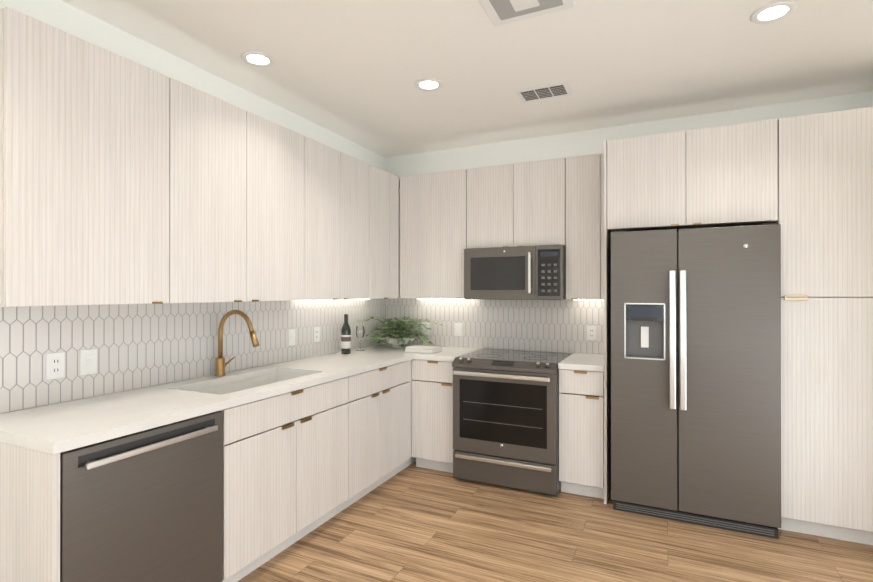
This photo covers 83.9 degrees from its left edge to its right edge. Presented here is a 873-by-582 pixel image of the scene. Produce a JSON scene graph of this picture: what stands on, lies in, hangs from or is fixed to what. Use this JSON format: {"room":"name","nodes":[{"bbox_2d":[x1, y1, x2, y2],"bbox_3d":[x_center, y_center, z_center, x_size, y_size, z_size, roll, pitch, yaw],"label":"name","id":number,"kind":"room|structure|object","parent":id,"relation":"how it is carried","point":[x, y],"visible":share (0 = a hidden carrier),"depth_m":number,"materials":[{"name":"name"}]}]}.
{"room":"kitchen","nodes":[
{"label":"kitchen","id":0,"kind":"room"},
{"bbox_2d":[0,0,385,413],"bbox_3d":[-1.911,0.056,1.749,0.108,2.700,6.700,0,0,25],"label":"wall","id":1,"kind":"structure","parent":0,"point":[140,345],"depth_m":2.55,"materials":[{"name":"tile"}]},
{"bbox_2d":[46,352,64,379],"bbox_3d":[-1.669,0.328,2.127,0.007,0.116,0.072,0,0,25],"label":"electrical outlet","id":2,"kind":"object","parent":1,"relation":"attached to","point":[55,365],"visible":1,"depth_m":2.12,"materials":[{"name":"white plastic"}]},
{"bbox_2d":[0,7,168,306],"bbox_3d":[-1.527,-0.472,2.059,0.337,1.061,0.624,0,0,25],"label":"upper cabinet","id":3,"kind":"object","parent":1,"relation":"attached to","point":[84,172],"visible":1,"depth_m":1.92,"materials":[{"name":"brown wood"}]},
{"bbox_2d":[80,348,96,374],"bbox_3d":[-1.609,0.328,2.248,0.011,0.116,0.072,0,0,25],"label":"light switch","id":4,"kind":"object","parent":1,"relation":"attached to","point":[88,361],"visible":1,"depth_m":2.24,"materials":[{"name":"white plastic"}]},
{"bbox_2d":[169,78,303,302],"bbox_3d":[-1.194,-0.470,2.767,0.337,1.061,0.938,0,0,25],"label":"upper cabinet","id":5,"kind":"object","parent":1,"relation":"attached to","point":[236,203],"visible":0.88,"depth_m":2.60,"materials":[{"name":"brown wood"}]},
{"bbox_2d":[288,329,294,345],"bbox_3d":[-1.033,0.332,3.471,0.011,0.116,0.072,0,0,25],"label":"light switch","id":6,"kind":"object","parent":1,"relation":"attached to","point":[291,337],"visible":1,"depth_m":3.46,"materials":[{"name":"white plastic"}]},
{"bbox_2d":[314,327,319,341],"bbox_3d":[-0.918,0.333,3.722,0.007,0.116,0.072,0,0,25],"label":"electrical outlet","id":7,"kind":"object","parent":1,"relation":"attached to","point":[316,334],"visible":1,"depth_m":3.72,"materials":[{"name":"white plastic"}]},
{"bbox_2d":[304,136,368,299],"bbox_3d":[-0.833,-0.467,3.533,0.337,1.061,0.755,0,0,25],"label":"upper cabinet","id":8,"kind":"object","parent":1,"relation":"attached to","point":[336,224],"visible":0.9,"depth_m":3.41,"materials":[{"name":"brown wood"}]},
{"bbox_2d":[299,299,360,300],"bbox_3d":[-0.803,0.069,3.902,0.020,0.008,0.940,0,0,25],"label":"under-cabinet light","id":9,"kind":"object","parent":8,"relation":"attached to","point":[316,300],"visible":0.29,"depth_m":3.64,"materials":[{"name":"white plastic"}]},
{"bbox_2d":[369,164,399,298],"bbox_3d":[-0.502,-0.465,4.237,0.337,1.061,0.798,0,0,25],"label":"upper cabinet","id":10,"kind":"object","parent":1,"relation":"attached to","point":[384,234],"visible":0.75,"depth_m":4.01,"materials":[{"name":"brown wood"}]},
{"bbox_2d":[61,0,872,157],"bbox_3d":[-0.196,-1.356,0.946,3.900,0.120,6.700,0,0,25],"label":"ceiling","id":11,"kind":"structure","parent":0,"point":[354,70],"depth_m":2.69,"materials":[{"name":"paint"}]},
{"bbox_2d":[241,51,274,66],"bbox_3d":[-0.992,-1.286,2.697,0.178,0.007,0.178,0,0,25],"label":"recessed light","id":12,"kind":"object","parent":11,"relation":"in","point":[257,59],"visible":1,"depth_m":2.69,"materials":[{"name":"white metal"}]},
{"bbox_2d":[415,78,442,90],"bbox_3d":[-0.048,-1.285,3.025,0.178,0.007,0.178,0,0,25],"label":"recessed light","id":13,"kind":"object","parent":11,"relation":"in","point":[428,84],"visible":1,"depth_m":3.02,"materials":[{"name":"white metal"}]},
{"bbox_2d":[478,0,574,25],"bbox_3d":[0.386,-1.275,2.123,0.380,0.034,0.325,0,0,25],"label":"exhaust fan cover","id":14,"kind":"object","parent":11,"relation":"attached to","point":[500,12],"visible":1,"depth_m":2.19,"materials":[{"name":"white metal"}]},
{"bbox_2d":[515,81,571,102],"bbox_3d":[0.696,-1.284,3.146,0.330,0.008,0.210,0,0,25],"label":"ceiling vent","id":15,"kind":"object","parent":11,"relation":"in","point":[554,90],"visible":1,"depth_m":3.13,"materials":[{"name":"white metal"}]},
{"bbox_2d":[750,1,796,23],"bbox_3d":[1.559,-1.288,2.248,0.178,0.007,0.178,0,0,25],"label":"recessed light","id":16,"kind":"object","parent":11,"relation":"in","point":[773,12],"visible":1,"depth_m":2.24,"materials":[{"name":"white metal"}]},
{"bbox_2d":[237,461,872,581],"bbox_3d":[-0.196,1.464,0.937,3.900,0.120,6.700,0,0,25],"label":"floor","id":17,"kind":"structure","parent":0,"point":[412,522],"depth_m":2.68,"materials":[{"name":"brown wood"}]},
{"bbox_2d":[0,442,59,581],"bbox_3d":[-1.524,0.969,1.716,0.630,0.874,0.024,0,0,25],"label":"cabinet end panel","id":18,"kind":"object","parent":17,"relation":"on","point":[29,515],"visible":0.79,"depth_m":1.63,"materials":[{"name":"brown wood"}]},
{"bbox_2d":[60,411,222,581],"bbox_3d":[-1.356,0.973,2.011,0.648,0.868,0.642,0,0,25],"label":"dishwasher","id":19,"kind":"object","parent":17,"relation":"on","point":[144,506],"visible":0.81,"depth_m":1.86,"materials":[{"name":"metal"}]},
{"bbox_2d":[220,377,347,581],"bbox_3d":[-1.034,0.972,2.748,0.639,0.874,0.950,0,0,25],"label":"base cabinet","id":20,"kind":"object","parent":17,"relation":"on","point":[285,486],"visible":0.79,"depth_m":2.51,"materials":[{"name":"brown wood"}]},
{"bbox_2d":[0,343,483,454],"bbox_3d":[-0.699,0.627,3.037,0.986,0.260,3.116,0,0,25],"label":"countertop","id":21,"kind":"structure","parent":20,"relation":"on","point":[56,428],"depth_m":2.21,"materials":[{"name":"stone"}]},
{"bbox_2d":[215,310,259,375],"bbox_3d":[-1.134,0.301,2.807,0.330,0.387,0.109,0,0,25],"label":"faucet","id":22,"kind":"object","parent":21,"relation":"on","point":[221,364],"visible":0.98,"depth_m":2.82,"materials":[{"name":"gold metal"}]},
{"bbox_2d":[341,314,350,353],"bbox_3d":[-0.719,0.341,3.856,0.077,0.314,0.077,0,0,25],"label":"wine bottle","id":23,"kind":"object","parent":21,"relation":"on","point":[345,339],"visible":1,"depth_m":3.83,"materials":[{"name":"black glass"}]},
{"bbox_2d":[356,326,364,350],"bbox_3d":[-0.641,0.399,4.079,0.076,0.200,0.076,0,0,25],"label":"wine glass","id":24,"kind":"object","parent":21,"relation":"on","point":[360,338],"visible":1,"depth_m":4.09,"materials":[{"name":"clear glass"}]},
{"bbox_2d":[359,315,441,349],"bbox_3d":[-0.311,0.353,4.216,0.640,0.292,0.621,0,0,25],"label":"potted plant","id":25,"kind":"object","parent":21,"relation":"on","point":[400,340],"visible":1,"depth_m":4.24,"materials":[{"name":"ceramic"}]},
{"bbox_2d":[405,345,441,353],"bbox_3d":[-0.109,0.478,3.989,0.260,0.040,0.170,0,0,25],"label":"towel","id":26,"kind":"object","parent":21,"relation":"on","point":[424,349],"visible":1,"depth_m":3.93,"materials":[{"name":"fabric"}]},
{"bbox_2d":[338,361,409,512],"bbox_3d":[-0.658,0.975,3.545,0.639,0.874,0.808,0,0,25],"label":"base cabinet","id":27,"kind":"object","parent":17,"relation":"on","point":[378,426],"visible":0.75,"depth_m":3.35,"materials":[{"name":"brown wood"}]},
{"bbox_2d":[401,360,415,470],"bbox_3d":[-0.354,0.977,4.227,0.608,0.874,0.681,0,0,25],"label":"base cabinet","id":28,"kind":"object","parent":17,"relation":"on","point":[411,460],"visible":0.04,"depth_m":3.83,"materials":[{"name":"brown wood"}]},
{"bbox_2d":[411,359,453,472],"bbox_3d":[0.104,0.977,4.034,0.381,0.874,0.639,0,0,25],"label":"base cabinet","id":29,"kind":"object","parent":17,"relation":"on","point":[432,414],"visible":0.54,"depth_m":3.76,"materials":[{"name":"brown wood"}]},
{"bbox_2d":[452,348,572,495],"bbox_3d":[0.599,0.952,3.734,0.763,0.921,0.756,0,0,25],"label":"range","id":30,"kind":"object","parent":17,"relation":"on","point":[505,418],"visible":1,"depth_m":3.44,"materials":[{"name":"metal"}]},
{"bbox_2d":[559,369,603,498],"bbox_3d":[1.107,0.975,3.562,0.296,0.874,0.639,0,0,25],"label":"base cabinet","id":31,"kind":"object","parent":17,"relation":"on","point":[581,432],"visible":0.81,"depth_m":3.29,"materials":[{"name":"brown wood"}]},
{"bbox_2d":[558,353,603,371],"bbox_3d":[1.106,0.517,3.563,0.298,0.038,0.626,0,0,25],"label":"countertop","id":32,"kind":"structure","parent":31,"relation":"on","point":[585,362],"depth_m":3.38,"materials":[{"name":"stone"}]},
{"bbox_2d":[604,140,610,503],"bbox_3d":[1.253,0.207,3.501,0.018,2.410,0.630,0,0,25],"label":"panel","id":33,"kind":"object","parent":17,"relation":"on","point":[607,361],"visible":0.46,"depth_m":3.22,"materials":[{"name":"brown wood"}]},
{"bbox_2d":[611,223,780,538],"bbox_3d":[1.665,0.514,3.211,0.908,1.795,0.765,0,0,25],"label":"refrigerator","id":34,"kind":"object","parent":17,"relation":"on","point":[695,375],"visible":1,"depth_m":2.90,"materials":[{"name":"metal"}]},
{"bbox_2d":[775,107,872,544],"bbox_3d":[2.405,0.205,2.954,0.639,2.410,0.639,0,0,25],"label":"pantry cabinet","id":35,"kind":"object","parent":17,"relation":"on","point":[825,191],"visible":0.75,"depth_m":2.72,"materials":[{"name":"brown wood"}]},
{"bbox_2d":[386,91,872,354],"bbox_3d":[1.255,0.064,3.906,3.800,2.700,0.100,0,0,25],"label":"wall","id":36,"kind":"structure","parent":0,"point":[574,144],"depth_m":3.90,"materials":[{"name":"paint"}]},
{"bbox_2d":[400,169,466,298],"bbox_3d":[0.027,-0.465,4.242,0.624,1.061,0.337,0,0,25],"label":"upper cabinet","id":37,"kind":"object","parent":36,"relation":"attached to","point":[433,226],"visible":0.73,"depth_m":4.09,"materials":[{"name":"brown wood"}]},
{"bbox_2d":[386,298,603,353],"bbox_3d":[0.449,0.282,4.225,2.052,0.434,0.008,0,0,25],"label":"backsplash","id":38,"kind":"structure","parent":36,"relation":"attached to","point":[548,325],"depth_m":4.14,"materials":[{"name":"tile"}]},
{"bbox_2d":[422,323,428,334],"bbox_3d":[-0.099,0.350,4.474,0.072,0.116,0.007,0,0,25],"label":"electrical outlet","id":39,"kind":"object","parent":38,"relation":"attached to","point":[426,331],"visible":0.88,"depth_m":4.47,"materials":[{"name":"white plastic"}]},
{"bbox_2d":[455,323,461,335],"bbox_3d":[0.194,0.343,4.334,0.072,0.116,0.011,0,0,25],"label":"electrical outlet","id":40,"kind":"object","parent":38,"relation":"attached to","point":[458,329],"visible":1,"depth_m":4.33,"materials":[{"name":"white plastic"}]},
{"bbox_2d":[587,326,595,340],"bbox_3d":[1.230,0.333,3.848,0.072,0.116,0.007,0,0,25],"label":"electrical outlet","id":41,"kind":"object","parent":38,"relation":"attached to","point":[591,332],"visible":1,"depth_m":3.85,"materials":[{"name":"white plastic"}]},
{"bbox_2d":[467,158,565,248],"bbox_3d":[0.670,-0.668,3.940,0.792,0.656,0.337,0,0,25],"label":"upper cabinet","id":42,"kind":"object","parent":36,"relation":"attached to","point":[517,204],"visible":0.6,"depth_m":3.78,"materials":[{"name":"brown wood"}]},
{"bbox_2d":[464,245,570,299],"bbox_3d":[0.648,-0.137,3.888,0.786,0.408,0.431,0,0,25],"label":"microwave","id":43,"kind":"object","parent":42,"relation":"attached to","point":[519,273],"visible":1,"depth_m":3.71,"materials":[{"name":"metal"}]},
{"bbox_2d":[566,153,603,299],"bbox_3d":[1.168,-0.467,3.705,0.303,1.061,0.337,0,0,25],"label":"upper cabinet","id":44,"kind":"object","parent":36,"relation":"attached to","point":[584,226],"visible":0.92,"depth_m":3.56,"materials":[{"name":"brown wood"}]},
{"bbox_2d":[607,119,777,232],"bbox_3d":[1.687,-0.703,3.296,0.941,0.591,0.637,0,0,25],"label":"upper cabinet","id":45,"kind":"object","parent":36,"relation":"attached to","point":[722,176],"visible":0.9,"depth_m":3.00,"materials":[{"name":"brown wood"}]}
]}

